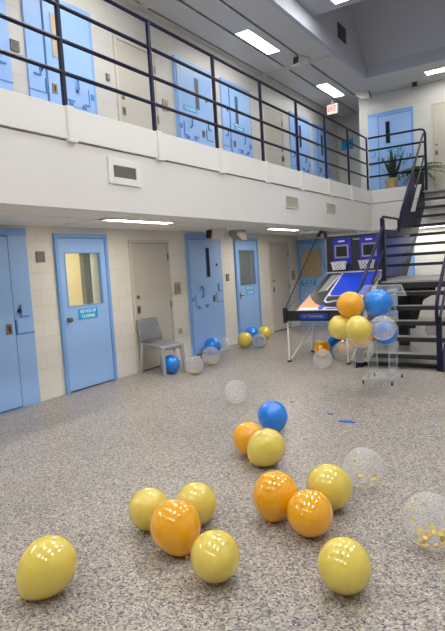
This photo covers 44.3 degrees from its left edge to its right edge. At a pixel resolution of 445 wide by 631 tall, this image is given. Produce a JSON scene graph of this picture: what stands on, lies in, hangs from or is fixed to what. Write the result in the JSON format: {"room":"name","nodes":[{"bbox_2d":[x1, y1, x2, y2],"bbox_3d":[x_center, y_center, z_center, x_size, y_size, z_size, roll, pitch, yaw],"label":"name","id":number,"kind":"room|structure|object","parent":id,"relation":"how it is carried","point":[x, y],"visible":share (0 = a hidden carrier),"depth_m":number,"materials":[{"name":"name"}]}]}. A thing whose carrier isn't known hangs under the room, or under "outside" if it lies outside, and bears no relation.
{"room":"prison interior","nodes":[
{"label":"prison interior","id":0,"kind":"room"},
{"bbox_2d":[65,253,82,305],"bbox_3d":[-2.522,-0.130,8.108,1.050,2.300,2.200,0,6,32],"label":"wall","id":1,"kind":"structure","parent":0,"point":[72,259],"depth_m":9.10,"materials":[{"name":"beige paint"}]},
{"bbox_2d":[0,0,338,401],"bbox_3d":[-2.365,-1.818,7.198,0.200,5.800,22.400,0,6,32],"label":"wall","id":2,"kind":"structure","parent":0,"point":[42,275],"depth_m":8.52,"materials":[{"name":"white paint"}]},
{"bbox_2d":[0,0,13,91],"bbox_3d":[-2.853,-2.956,6.147,0.104,2.210,1.160,0,6,32],"label":"door","id":3,"kind":"structure","parent":2,"relation":"in","point":[6,80],"depth_m":6.56,"materials":[{"name":"blue metal"}]},
{"bbox_2d":[9,38,19,52],"bbox_3d":[-2.547,-3.312,6.705,0.029,0.130,0.130,0,6,32],"label":"wall speaker","id":4,"kind":"object","parent":2,"relation":"attached to","point":[14,45],"visible":1,"depth_m":6.69},
{"bbox_2d":[0,228,40,414],"bbox_3d":[-2.678,0.078,6.402,0.104,2.210,1.160,0,6,32],"label":"door","id":5,"kind":"structure","parent":2,"relation":"in","point":[19,377],"depth_m":6.67,"materials":[{"name":"blue metal"}]},
{"bbox_2d":[35,251,44,261],"bbox_3d":[-2.336,-0.753,7.020,0.029,0.140,0.130,0,6,32],"label":"wall speaker","id":6,"kind":"object","parent":2,"relation":"attached to","point":[40,255],"visible":1,"depth_m":7.01},
{"bbox_2d":[21,0,97,114],"bbox_3d":[-2.106,-3.108,7.333,0.104,2.210,1.160,0,6,32],"label":"door","id":7,"kind":"structure","parent":2,"relation":"in","point":[44,84],"depth_m":7.21,"materials":[{"name":"blue metal"}]},
{"bbox_2d":[52,233,117,394],"bbox_3d":[-1.970,-0.059,7.727,0.265,2.160,0.980,-1,6,28],"label":"door","id":8,"kind":"structure","parent":2,"relation":"in","point":[88,345],"depth_m":7.70,"materials":[{"name":"blue metal"}]},
{"bbox_2d":[78,307,97,319],"bbox_3d":[-1.888,-0.031,7.691,0.006,0.145,0.360,0,6,32],"label":"door sign","id":9,"kind":"object","parent":8,"relation":"attached to","point":[86,313],"visible":1,"depth_m":7.68,"materials":[{"name":"teal plastic"}]},
{"bbox_2d":[105,73,109,80],"bbox_3d":[-1.690,-3.516,8.065,0.030,0.100,0.070,0,6,32],"label":"wall outlet","id":10,"kind":"object","parent":2,"relation":"attached to","point":[106,74],"visible":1,"depth_m":8.04,"materials":[{"name":"metal"}]},
{"bbox_2d":[112,34,160,130],"bbox_3d":[-1.302,-3.216,8.655,0.056,2.090,1.000,0,6,32],"label":"door","id":11,"kind":"structure","parent":2,"relation":"in","point":[130,111],"depth_m":8.53,"materials":[{"name":"metal"}]},
{"bbox_2d":[127,240,176,372],"bbox_3d":[-1.116,-0.184,8.927,0.056,2.090,1.000,0,6,32],"label":"door","id":12,"kind":"structure","parent":2,"relation":"in","point":[149,260],"depth_m":8.88,"materials":[{"name":"metal"}]},
{"bbox_2d":[162,99,168,111],"bbox_3d":[-0.963,-3.544,9.220,0.030,0.190,0.150,0,6,32],"label":"intercom","id":13,"kind":"object","parent":2,"relation":"attached to","point":[164,102],"visible":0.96,"depth_m":9.20,"materials":[{"name":"metal"}]},
{"bbox_2d":[174,282,180,293],"bbox_3d":[-0.775,-0.472,9.495,0.030,0.200,0.150,0,6,32],"label":"intercom","id":14,"kind":"object","parent":2,"relation":"attached to","point":[177,285],"visible":1,"depth_m":9.47,"materials":[{"name":"metal"}]},
{"bbox_2d":[172,54,213,146],"bbox_3d":[-0.459,-3.444,9.950,0.104,2.210,1.160,0,6,32],"label":"door","id":15,"kind":"structure","parent":2,"relation":"in","point":[187,128],"depth_m":9.84,"materials":[{"name":"blue metal"}]},
{"bbox_2d":[183,104,196,113],"bbox_3d":[-0.578,-3.686,9.756,0.006,0.090,0.400,0,6,32],"label":"door sign","id":16,"kind":"object","parent":15,"relation":"attached to","point":[185,107],"visible":1,"depth_m":9.74,"materials":[{"name":"teal plastic"}]},
{"bbox_2d":[184,233,226,356],"bbox_3d":[-0.268,-0.413,10.230,0.104,2.210,1.160,0,6,32],"label":"door","id":17,"kind":"structure","parent":2,"relation":"in","point":[202,256],"depth_m":10.12,"materials":[{"name":"blue metal"}]},
{"bbox_2d":[219,77,252,157],"bbox_3d":[0.346,-3.608,11.229,0.104,2.210,1.160,0,6,32],"label":"door","id":18,"kind":"structure","parent":2,"relation":"in","point":[232,142],"depth_m":11.10,"materials":[{"name":"blue metal"}]},
{"bbox_2d":[234,123,244,132],"bbox_3d":[0.350,-3.854,11.230,0.006,0.130,0.400,0,6,32],"label":"door sign","id":19,"kind":"object","parent":18,"relation":"attached to","point":[238,127],"visible":1,"depth_m":11.22,"materials":[{"name":"teal plastic"}]},
{"bbox_2d":[233,238,261,334],"bbox_3d":[0.555,-0.567,11.676,0.175,2.160,1.142,-1,6,29],"label":"door","id":20,"kind":"structure","parent":2,"relation":"in","point":[249,312],"depth_m":11.58,"materials":[{"name":"blue metal"}]},
{"bbox_2d":[239,251,250,284],"bbox_3d":[0.448,-1.005,11.525,0.010,0.750,0.565,0,6,32],"label":"window","id":21,"kind":"structure","parent":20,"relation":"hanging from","point":[244,256],"depth_m":11.54,"materials":[{"name":"glass"}]},
{"bbox_2d":[262,103,284,166],"bbox_3d":[1.219,-3.729,12.660,0.056,2.090,1.000,0,6,32],"label":"door","id":22,"kind":"structure","parent":2,"relation":"in","point":[274,155],"depth_m":12.60,"materials":[{"name":"metal"}]},
{"bbox_2d":[268,241,291,332],"bbox_3d":[1.384,-0.692,12.899,0.056,2.090,1.000,0,6,32],"label":"door","id":23,"kind":"structure","parent":2,"relation":"in","point":[279,268],"depth_m":12.83,"materials":[{"name":"metal"}]},
{"bbox_2d":[291,271,294,279],"bbox_3d":[1.751,-0.996,13.508,0.030,0.220,0.170,0,6,32],"label":"intercom","id":24,"kind":"object","parent":2,"relation":"attached to","point":[292,272],"visible":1,"depth_m":13.48,"materials":[{"name":"metal"}]},
{"bbox_2d":[288,111,310,173],"bbox_3d":[2.019,-3.948,13.888,0.104,2.210,1.160,0,6,32],"label":"door","id":25,"kind":"structure","parent":2,"relation":"in","point":[303,128],"depth_m":13.85,"materials":[{"name":"blue metal"}]},
{"bbox_2d":[312,122,330,178],"bbox_3d":[2.787,-4.105,15.108,0.104,2.210,1.160,0,6,32],"label":"door","id":26,"kind":"structure","parent":2,"relation":"in","point":[317,135],"depth_m":14.92,"materials":[{"name":"blue metal"}]},
{"bbox_2d":[0,205,437,235],"bbox_3d":[1.116,-1.119,4.087,9.000,0.040,20.700,0,6,32],"label":"ceiling","id":27,"kind":"structure","parent":0,"point":[9,215],"depth_m":7.18,"materials":[{"name":"white paint"}]},
{"bbox_2d":[100,217,175,223],"bbox_3d":[-1.075,-1.241,7.149,0.180,0.035,1.290,0,6,32],"label":"recessed light","id":28,"kind":"object","parent":27,"relation":"in","point":[112,218],"visible":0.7,"depth_m":7.05,"materials":[{"name":"white plastic"}]},
{"bbox_2d":[109,220,166,223],"bbox_3d":[-1.075,-1.241,7.149,0.130,0.025,1.240,0,6,32],"label":"diffuser","id":29,"kind":"object","parent":28,"relation":"attached to","point":[134,221],"depth_m":7.17,"materials":[{"name":"white plastic"}]},
{"bbox_2d":[206,228,226,239],"bbox_3d":[-0.114,-1.418,9.560,0.370,0.190,0.180,-8,7,-42],"label":"security camera","id":30,"kind":"object","parent":27,"relation":"attached to","point":[215,233],"visible":0.98,"depth_m":9.46,"materials":[{"name":"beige plastic"}]},
{"bbox_2d":[228,230,247,240],"bbox_3d":[0.296,-1.508,10.287,0.180,0.190,0.370,0,6,38],"label":"security camera","id":31,"kind":"object","parent":27,"relation":"attached to","point":[236,235],"visible":0.99,"depth_m":10.21,"materials":[{"name":"white plastic"}]},
{"bbox_2d":[265,228,300,230],"bbox_3d":[1.213,-1.707,10.784,0.180,0.035,1.250,0,6,32],"label":"recessed light","id":32,"kind":"object","parent":27,"relation":"in","point":[284,229],"visible":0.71,"depth_m":10.67,"materials":[{"name":"white plastic"}]},
{"bbox_2d":[0,317,444,630],"bbox_3d":[1.296,1.113,5.388,10.500,0.150,22.600,0,6,32],"label":"floor","id":33,"kind":"structure","parent":0,"point":[72,465],"depth_m":4.06,"materials":[{"name":"grey carpet"}]},
{"bbox_2d":[16,534,77,601],"bbox_3d":[-0.878,1.258,2.744,0.284,0.293,0.294,0,6,32],"label":"balloon","id":34,"kind":"object","parent":33,"relation":"on","point":[48,564],"visible":1,"depth_m":2.65,"materials":[{"name":"yellow rubber"}]},
{"bbox_2d":[128,487,167,530],"bbox_3d":[-0.451,1.193,3.363,0.255,0.266,0.255,0,6,32],"label":"balloon","id":35,"kind":"object","parent":33,"relation":"on","point":[143,503],"visible":0.77,"depth_m":3.27,"materials":[{"name":"yellow rubber"}]},
{"bbox_2d":[136,317,186,376],"bbox_3d":[-0.975,0.471,8.524,0.640,0.843,0.470,1,7,41],"label":"plastic chair","id":36,"kind":"object","parent":33,"relation":"on","point":[148,328],"visible":1,"depth_m":8.52,"materials":[{"name":"grey plastic"}]},
{"bbox_2d":[165,355,179,372],"bbox_3d":[-0.791,0.756,8.407,0.276,0.299,0.276,0,6,32],"label":"balloon","id":37,"kind":"object","parent":33,"relation":"on","point":[172,362],"visible":0.85,"depth_m":8.30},
{"bbox_2d":[150,498,200,558],"bbox_3d":[-0.265,1.188,3.080,0.291,0.302,0.287,0,6,32],"label":"balloon","id":38,"kind":"object","parent":33,"relation":"on","point":[175,523],"visible":0.97,"depth_m":2.98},
{"bbox_2d":[176,481,216,524],"bbox_3d":[-0.163,1.170,3.391,0.260,0.272,0.262,0,6,32],"label":"balloon","id":39,"kind":"object","parent":33,"relation":"on","point":[200,495],"visible":0.77,"depth_m":3.31,"materials":[{"name":"yellow rubber"}]},
{"bbox_2d":[204,337,220,354],"bbox_3d":[-0.179,0.564,9.955,0.310,0.336,0.310,0,6,32],"label":"balloon","id":40,"kind":"object","parent":33,"relation":"on","point":[212,345],"visible":0.98,"depth_m":9.84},
{"bbox_2d":[190,529,239,583],"bbox_3d":[-0.040,1.224,2.776,0.257,0.253,0.268,0,6,32],"label":"balloon","id":41,"kind":"object","parent":33,"relation":"on","point":[215,554],"visible":1,"depth_m":2.69,"materials":[{"name":"yellow rubber"}]},
{"bbox_2d":[237,332,252,347],"bbox_3d":[0.436,0.478,10.570,0.296,0.321,0.296,0,6,32],"label":"balloon","id":42,"kind":"object","parent":33,"relation":"on","point":[244,339],"visible":1,"depth_m":10.47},
{"bbox_2d":[233,421,261,455],"bbox_3d":[0.222,1.036,4.573,0.272,0.302,0.272,0,6,32],"label":"balloon","id":43,"kind":"object","parent":33,"relation":"on","point":[242,433],"visible":0.54,"depth_m":4.48,"materials":[{"name":"orange rubber"}]},
{"bbox_2d":[245,327,258,341],"bbox_3d":[0.615,0.395,11.347,0.300,0.325,0.300,0,6,32],"label":"balloon","id":44,"kind":"object","parent":33,"relation":"on","point":[253,331],"visible":0.7,"depth_m":11.24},
{"bbox_2d":[258,326,270,338],"bbox_3d":[0.892,0.370,11.562,0.278,0.301,0.278,0,6,32],"label":"balloon","id":45,"kind":"object","parent":33,"relation":"on","point":[264,330],"visible":0.95,"depth_m":11.46,"materials":[{"name":"yellow rubber"}]},
{"bbox_2d":[247,428,284,466],"bbox_3d":[0.347,1.040,4.319,0.296,0.298,0.301,0,6,32],"label":"balloon","id":46,"kind":"object","parent":33,"relation":"on","point":[266,446],"visible":1,"depth_m":4.21,"materials":[{"name":"yellow rubber"}]},
{"bbox_2d":[257,401,287,432],"bbox_3d":[0.475,0.961,5.184,0.287,0.306,0.286,0,6,32],"label":"balloon","id":47,"kind":"object","parent":33,"relation":"on","point":[271,414],"visible":0.85,"depth_m":5.08,"materials":[{"name":"blue rubber"}]},
{"bbox_2d":[253,470,297,524],"bbox_3d":[0.330,1.125,3.403,0.283,0.315,0.287,0,6,32],"label":"balloon","id":48,"kind":"object","parent":33,"relation":"on","point":[273,490],"visible":0.91,"depth_m":3.30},
{"bbox_2d":[286,488,332,537],"bbox_3d":[0.503,1.147,3.170,0.272,0.270,0.290,0,6,32],"label":"balloon","id":49,"kind":"object","parent":33,"relation":"on","point":[309,511],"visible":1,"depth_m":3.08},
{"bbox_2d":[314,340,329,356],"bbox_3d":[1.642,0.555,9.020,0.272,0.294,0.272,0,6,32],"label":"balloon","id":50,"kind":"object","parent":33,"relation":"on","point":[321,348],"visible":1,"depth_m":8.92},
{"bbox_2d":[306,463,351,510],"bbox_3d":[0.683,1.095,3.499,0.293,0.292,0.298,0,6,32],"label":"balloon","id":51,"kind":"object","parent":33,"relation":"on","point":[330,479],"visible":0.81,"depth_m":3.39,"materials":[{"name":"yellow rubber"}]},
{"bbox_2d":[283,230,386,364],"bbox_3d":[1.764,-0.421,9.258,1.585,2.152,1.818,0,6,32],"label":"arcade","id":52,"kind":"object","parent":33,"relation":"on","point":[345,253],"visible":0.94,"depth_m":9.54,"materials":[{"name":"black plastic"}]},
{"bbox_2d":[328,336,341,349],"bbox_3d":[1.990,0.481,9.669,0.260,0.281,0.260,0,6,32],"label":"balloon","id":53,"kind":"object","parent":33,"relation":"on","point":[332,341],"visible":0.51,"depth_m":9.57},
{"bbox_2d":[317,536,371,595],"bbox_3d":[0.583,1.199,2.622,0.258,0.256,0.265,0,6,32],"label":"balloon","id":54,"kind":"object","parent":33,"relation":"on","point":[344,565],"visible":1,"depth_m":2.53,"materials":[{"name":"yellow rubber"}]},
{"bbox_2d":[337,339,353,355],"bbox_3d":[2.019,0.536,8.960,0.274,0.297,0.274,0,6,32],"label":"balloon","id":55,"kind":"object","parent":33,"relation":"on","point":[341,347],"visible":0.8,"depth_m":8.87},
{"bbox_2d":[339,420,355,422],"bbox_3d":[1.222,1.040,5.365,0.178,0.006,0.079,0,6,32],"label":"scrap","id":56,"kind":"object","parent":33,"relation":"on","point":[343,421],"visible":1,"depth_m":5.35,"materials":[{"name":"blue paper"}]},
{"bbox_2d":[353,452,380,486],"bbox_3d":[0.973,1.059,3.783,0.278,0.291,0.278,0,6,32],"label":"balloon","id":57,"kind":"object","parent":33,"relation":"on","point":[354,460],"visible":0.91,"depth_m":3.86,"materials":[{"name":"rubber"}]},
{"bbox_2d":[362,372,402,385],"bbox_3d":[2.077,0.234,6.944,0.683,1.223,0.605,0,6,32],"label":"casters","id":58,"kind":"object","parent":33,"relation":"on","point":[374,373],"visible":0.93,"depth_m":6.94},
{"bbox_2d":[372,321,396,344],"bbox_3d":[1.940,0.212,6.532,0.286,0.291,0.283,0,6,32],"label":"balloon","id":59,"kind":"object","parent":58,"relation":"attached to","point":[380,327],"visible":0.98,"depth_m":6.43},
{"bbox_2d":[355,133,444,371],"bbox_3d":[3.813,-1.746,10.043,1.440,4.398,6.165,0,6,32],"label":"staircase","id":60,"kind":"structure","parent":33,"relation":"on","point":[397,253],"depth_m":9.03,"materials":[{"name":"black metal"}]},
{"bbox_2d":[368,128,427,189],"bbox_3d":[4.198,-3.644,13.137,1.368,1.474,0.056,0,6,32],"label":"landing railing","id":61,"kind":"object","parent":60,"relation":"on","point":[418,129],"visible":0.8,"depth_m":12.99,"materials":[{"name":"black metal"}]},
{"bbox_2d":[408,497,444,548],"bbox_3d":[1.123,1.111,2.950,0.300,0.308,0.295,0,6,32],"label":"balloon","id":62,"kind":"object","parent":33,"relation":"on","point":[442,539],"visible":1,"depth_m":3.02,"materials":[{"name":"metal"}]},
{"bbox_2d":[0,127,444,230],"bbox_3d":[1.532,-1.433,3.333,7.490,0.750,19.940,0,6,32],"label":"wall","id":63,"kind":"structure","parent":0,"point":[39,171],"depth_m":6.50,"materials":[{"name":"white paint"}]},
{"bbox_2d":[107,157,141,186],"bbox_3d":[-1.074,-1.573,6.019,0.018,0.275,0.520,0,6,32],"label":"air vent","id":64,"kind":"object","parent":63,"relation":"in","point":[121,172],"visible":1,"depth_m":6.00,"materials":[{"name":"white metal"}]},
{"bbox_2d":[113,165,135,179],"bbox_3d":[-1.074,-1.573,6.019,0.010,0.125,0.370,0,6,32],"label":"grille","id":65,"kind":"object","parent":64,"relation":"attached to","point":[120,172],"depth_m":6.01,"materials":[{"name":"grey metal"}]},
{"bbox_2d":[0,88,424,203],"bbox_3d":[1.504,-1.878,3.293,7.490,0.315,19.940,0,6,32],"label":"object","id":66,"kind":"structure","parent":63,"relation":"on","point":[19,112],"depth_m":6.34,"materials":[{"name":"white paint"}]},
{"bbox_2d":[0,0,371,204],"bbox_3d":[-1.607,-2.496,5.199,0.102,1.632,19.786,0,6,32],"label":"balcony railing","id":67,"kind":"object","parent":66,"relation":"on","point":[70,116],"visible":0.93,"depth_m":6.65,"materials":[{"name":"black metal"}]},
{"bbox_2d":[285,195,298,208],"bbox_3d":[1.234,-2.010,9.686,0.018,0.220,0.560,0,6,32],"label":"air vent","id":68,"kind":"object","parent":63,"relation":"in","point":[290,201],"visible":1,"depth_m":9.67,"materials":[{"name":"beige metal"}]},
{"bbox_2d":[325,202,335,213],"bbox_3d":[2.237,-2.214,11.281,0.018,0.220,0.570,0,6,32],"label":"air vent","id":69,"kind":"object","parent":63,"relation":"in","point":[330,207],"visible":1,"depth_m":11.26,"materials":[{"name":"beige metal"}]},
{"bbox_2d":[135,0,355,114],"bbox_3d":[1.296,-4.739,4.401,9.000,0.060,22.200,0,6,32],"label":"ceiling beam","id":70,"kind":"structure","parent":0,"point":[135,0],"depth_m":10.38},
{"bbox_2d":[125,0,444,117],"bbox_3d":[1.301,-4.667,4.407,9.000,0.045,22.200,0,6,32],"label":"ceiling","id":71,"kind":"structure","parent":0,"point":[262,13],"depth_m":10.71,"materials":[{"name":"white paint"}]},
{"bbox_2d":[234,28,280,54],"bbox_3d":[0.680,-5.151,10.292,0.310,0.035,1.300,0,6,32],"label":"recessed light","id":72,"kind":"object","parent":71,"relation":"in","point":[247,35],"visible":1,"depth_m":10.24,"materials":[{"name":"white plastic"}]},
{"bbox_2d":[293,55,309,67],"bbox_3d":[1.605,-5.190,11.191,0.370,0.190,0.180,-8,7,-43],"label":"security camera","id":73,"kind":"object","parent":71,"relation":"attached to","point":[299,60],"visible":1,"depth_m":11.10,"materials":[{"name":"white plastic"}]},
{"bbox_2d":[315,82,344,97],"bbox_3d":[2.671,-5.558,13.473,0.310,0.035,1.250,0,6,32],"label":"recessed light","id":74,"kind":"object","parent":71,"relation":"in","point":[327,88],"visible":1,"depth_m":13.42,"materials":[{"name":"white plastic"}]},
{"bbox_2d":[318,84,342,96],"bbox_3d":[2.671,-5.558,13.473,0.260,0.025,1.200,0,6,32],"label":"diffuser","id":75,"kind":"object","parent":74,"relation":"attached to","point":[329,89],"depth_m":13.44,"materials":[{"name":"white plastic"}]},
{"bbox_2d":[327,98,338,115],"bbox_3d":[2.851,-5.424,14.181,0.290,0.410,0.086,0,6,32],"label":"exit sign","id":76,"kind":"object","parent":71,"relation":"hanging from","point":[332,109],"visible":1,"depth_m":14.16,"materials":[{"name":"white plastic"}]},
{"bbox_2d":[355,90,370,100],"bbox_3d":[3.562,-5.544,13.809,0.370,0.190,0.180,-1,6,27],"label":"security camera","id":77,"kind":"object","parent":71,"relation":"attached to","point":[364,95],"visible":1,"depth_m":13.73,"materials":[{"name":"white plastic"}]},
{"bbox_2d":[411,81,417,89],"bbox_3d":[4.671,-5.587,13.317,0.144,0.152,0.296,-2,5,16],"label":"security camera","id":78,"kind":"object","parent":71,"relation":"attached to","point":[414,85],"visible":1,"depth_m":13.19,"materials":[{"name":"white plastic"}]},
{"bbox_2d":[424,67,444,75],"bbox_3d":[5.216,-5.610,12.317,1.250,0.035,0.310,0,6,32],"label":"recessed light","id":79,"kind":"object","parent":71,"relation":"in","point":[442,69],"visible":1,"depth_m":12.52,"materials":[{"name":"white plastic"}]},
{"bbox_2d":[297,230,359,292],"bbox_3d":[2.641,-0.903,13.495,1.550,2.250,0.200,0,6,32],"label":"wall","id":80,"kind":"structure","parent":0,"point":[299,237],"depth_m":13.36,"materials":[{"name":"white paint"}]},
{"bbox_2d":[297,238,328,324],"bbox_3d":[2.328,-0.831,13.570,0.900,2.130,0.060,0,6,32],"label":"door","id":81,"kind":"structure","parent":80,"relation":"in","point":[304,247],"depth_m":13.60,"materials":[{"name":"metal"}]},
{"bbox_2d":[302,280,315,285],"bbox_3d":[2.156,-0.812,13.653,0.380,0.130,0.006,0,6,32],"label":"door sign","id":82,"kind":"object","parent":81,"relation":"attached to","point":[310,283],"visible":0.78,"depth_m":13.64,"materials":[{"name":"teal plastic"}]},
{"bbox_2d":[296,0,362,15],"bbox_3d":[0.444,-4.696,1.359,7.200,0.060,16.170,0,6,32],"label":"ceiling","id":83,"kind":"structure","parent":0,"point":[315,7],"depth_m":9.69,"materials":[{"name":"white paint"}]},
{"bbox_2d":[330,0,348,4],"bbox_3d":[1.806,-5.440,9.041,0.370,0.035,1.250,0,6,32],"label":"recessed light","id":84,"kind":"object","parent":83,"relation":"in","point":[335,2],"visible":1,"depth_m":9.55,"materials":[{"name":"white plastic"}]},
{"bbox_2d":[332,0,345,3],"bbox_3d":[1.806,-5.440,9.041,0.320,0.025,1.200,0,6,32],"label":"diffuser","id":85,"kind":"object","parent":84,"relation":"attached to","point":[333,1],"depth_m":9.55,"materials":[{"name":"white plastic"}]},
{"bbox_2d":[337,112,361,187],"bbox_3d":[4.077,-4.534,15.988,1.350,2.750,0.200,0,6,32],"label":"wall","id":86,"kind":"structure","parent":0,"point":[350,121],"depth_m":16.03,"materials":[{"name":"white paint"}]},
{"bbox_2d":[341,138,353,150],"bbox_3d":[3.674,-5.023,16.056,0.360,0.300,0.004,0,6,32],"label":"door sign","id":87,"kind":"object","parent":86,"relation":"attached to","point":[344,144],"visible":0.71,"depth_m":16.07,"materials":[{"name":"teal plastic"}]},
{"bbox_2d":[267,0,444,78],"bbox_3d":[1.197,-5.676,2.637,7.280,2.350,19.330,0,6,32],"label":"wall","id":88,"kind":"structure","parent":0,"point":[383,37],"depth_m":11.80,"materials":[{"name":"white paint"}]},
{"bbox_2d":[337,22,346,43],"bbox_3d":[2.479,-5.854,11.328,0.025,0.300,0.450,0,6,32],"label":"air vent","id":89,"kind":"object","parent":88,"relation":"in","point":[341,30],"visible":1,"depth_m":11.29,"materials":[{"name":"black metal"}]},
{"bbox_2d":[360,230,381,318],"bbox_3d":[3.675,-1.000,13.871,0.200,2.250,1.550,0,6,32],"label":"wall","id":90,"kind":"structure","parent":0,"point":[365,314],"depth_m":13.78,"materials":[{"name":"beige paint"}]},
{"bbox_2d":[359,79,444,316],"bbox_3d":[7.182,-2.874,12.463,8.050,5.800,0.200,0,6,32],"label":"wall","id":91,"kind":"structure","parent":0,"point":[420,98],"depth_m":13.71,"materials":[{"name":"white paint"}]},
{"bbox_2d":[367,106,414,190],"bbox_3d":[4.297,-4.093,13.943,1.140,2.210,0.104,0,6,32],"label":"door","id":92,"kind":"structure","parent":91,"relation":"in","point":[402,119],"depth_m":13.91,"materials":[{"name":"blue metal"}]},
{"bbox_2d":[388,147,401,152],"bbox_3d":[4.372,-4.227,13.875,0.360,0.130,0.006,0,6,32],"label":"door sign","id":93,"kind":"object","parent":92,"relation":"attached to","point":[393,149],"visible":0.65,"depth_m":13.88,"materials":[{"name":"teal plastic"}]},
{"bbox_2d":[381,235,414,316],"bbox_3d":[4.553,-1.037,14.186,0.850,2.160,0.082,0,6,32],"label":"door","id":94,"kind":"structure","parent":91,"relation":"in","point":[411,271],"depth_m":14.29,"materials":[{"name":"metal"}]},
{"bbox_2d":[430,100,444,188],"bbox_3d":[5.562,-4.096,13.174,1.000,2.200,0.056,0,6,32],"label":"door","id":95,"kind":"structure","parent":91,"relation":"in","point":[437,109],"depth_m":13.34,"materials":[{"name":"metal"}]},
{"bbox_3d":[1.489,-1.597,4.682,9.000,0.760,22.200,0,6,32],"label":"floor","id":96,"kind":"structure","parent":0,"visible":0},
{"bbox_2d":[381,148,404,188],"bbox_3d":[4.233,-3.541,13.510,0.659,1.198,0.488,0,6,32],"label":"snake plant","id":97,"kind":"object","parent":96,"relation":"on","point":[391,168],"visible":0.8,"depth_m":13.39,"materials":[{"name":"green plant"}]},
{"bbox_2d":[390,162,444,184],"bbox_3d":[4.790,-3.314,13.209,1.604,0.732,0.733,0,6,32],"label":"potted fern","id":98,"kind":"object","parent":96,"relation":"on","point":[422,174],"visible":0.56,"depth_m":13.10,"materials":[{"name":"green plant"}]},
{"bbox_2d":[414,172,424,184],"bbox_3d":[4.753,-3.195,13.215,0.277,0.500,0.277,0,6,32],"label":"pot","id":99,"kind":"object","parent":98,"relation":"on","point":[422,174],"depth_m":13.10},
{"bbox_3d":[1.582,0.380,6.280,0.300,0.323,0.300,0,6,32],"label":"balloon","id":100,"kind":"object","parent":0,"visible":0},
{"bbox_2d":[328,315,347,338],"bbox_3d":[1.356,0.134,6.276,0.282,0.280,0.288,0,6,32],"label":"balloon","id":101,"kind":"object","parent":100,"relation":"attached to","point":[336,325],"visible":0.68,"depth_m":6.18,"materials":[{"name":"yellow rubber"}]},
{"bbox_2d":[336,291,363,318],"bbox_3d":[1.457,-0.114,6.225,0.309,0.326,0.312,0,6,32],"label":"balloon","id":102,"kind":"object","parent":101,"relation":"attached to","point":[349,304],"visible":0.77,"depth_m":6.11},
{"bbox_2d":[364,289,392,316],"bbox_3d":[1.778,-0.146,6.243,0.319,0.323,0.314,0,6,32],"label":"balloon","id":103,"kind":"object","parent":102,"relation":"attached to","point":[378,302],"visible":1,"depth_m":6.13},
{"bbox_2d":[344,315,371,341],"bbox_3d":[1.456,0.143,5.872,0.290,0.288,0.294,0,6,32],"label":"balloon","id":104,"kind":"object","parent":101,"relation":"attached to","point":[357,328],"visible":1,"depth_m":5.77,"materials":[{"name":"yellow rubber"}]},
{"bbox_2d":[351,332,372,347],"bbox_3d":[1.657,0.243,6.512,0.270,0.285,0.271,0,6,32],"label":"balloon","id":105,"kind":"object","parent":100,"relation":"attached to","point":[369,340],"visible":0.41,"depth_m":6.43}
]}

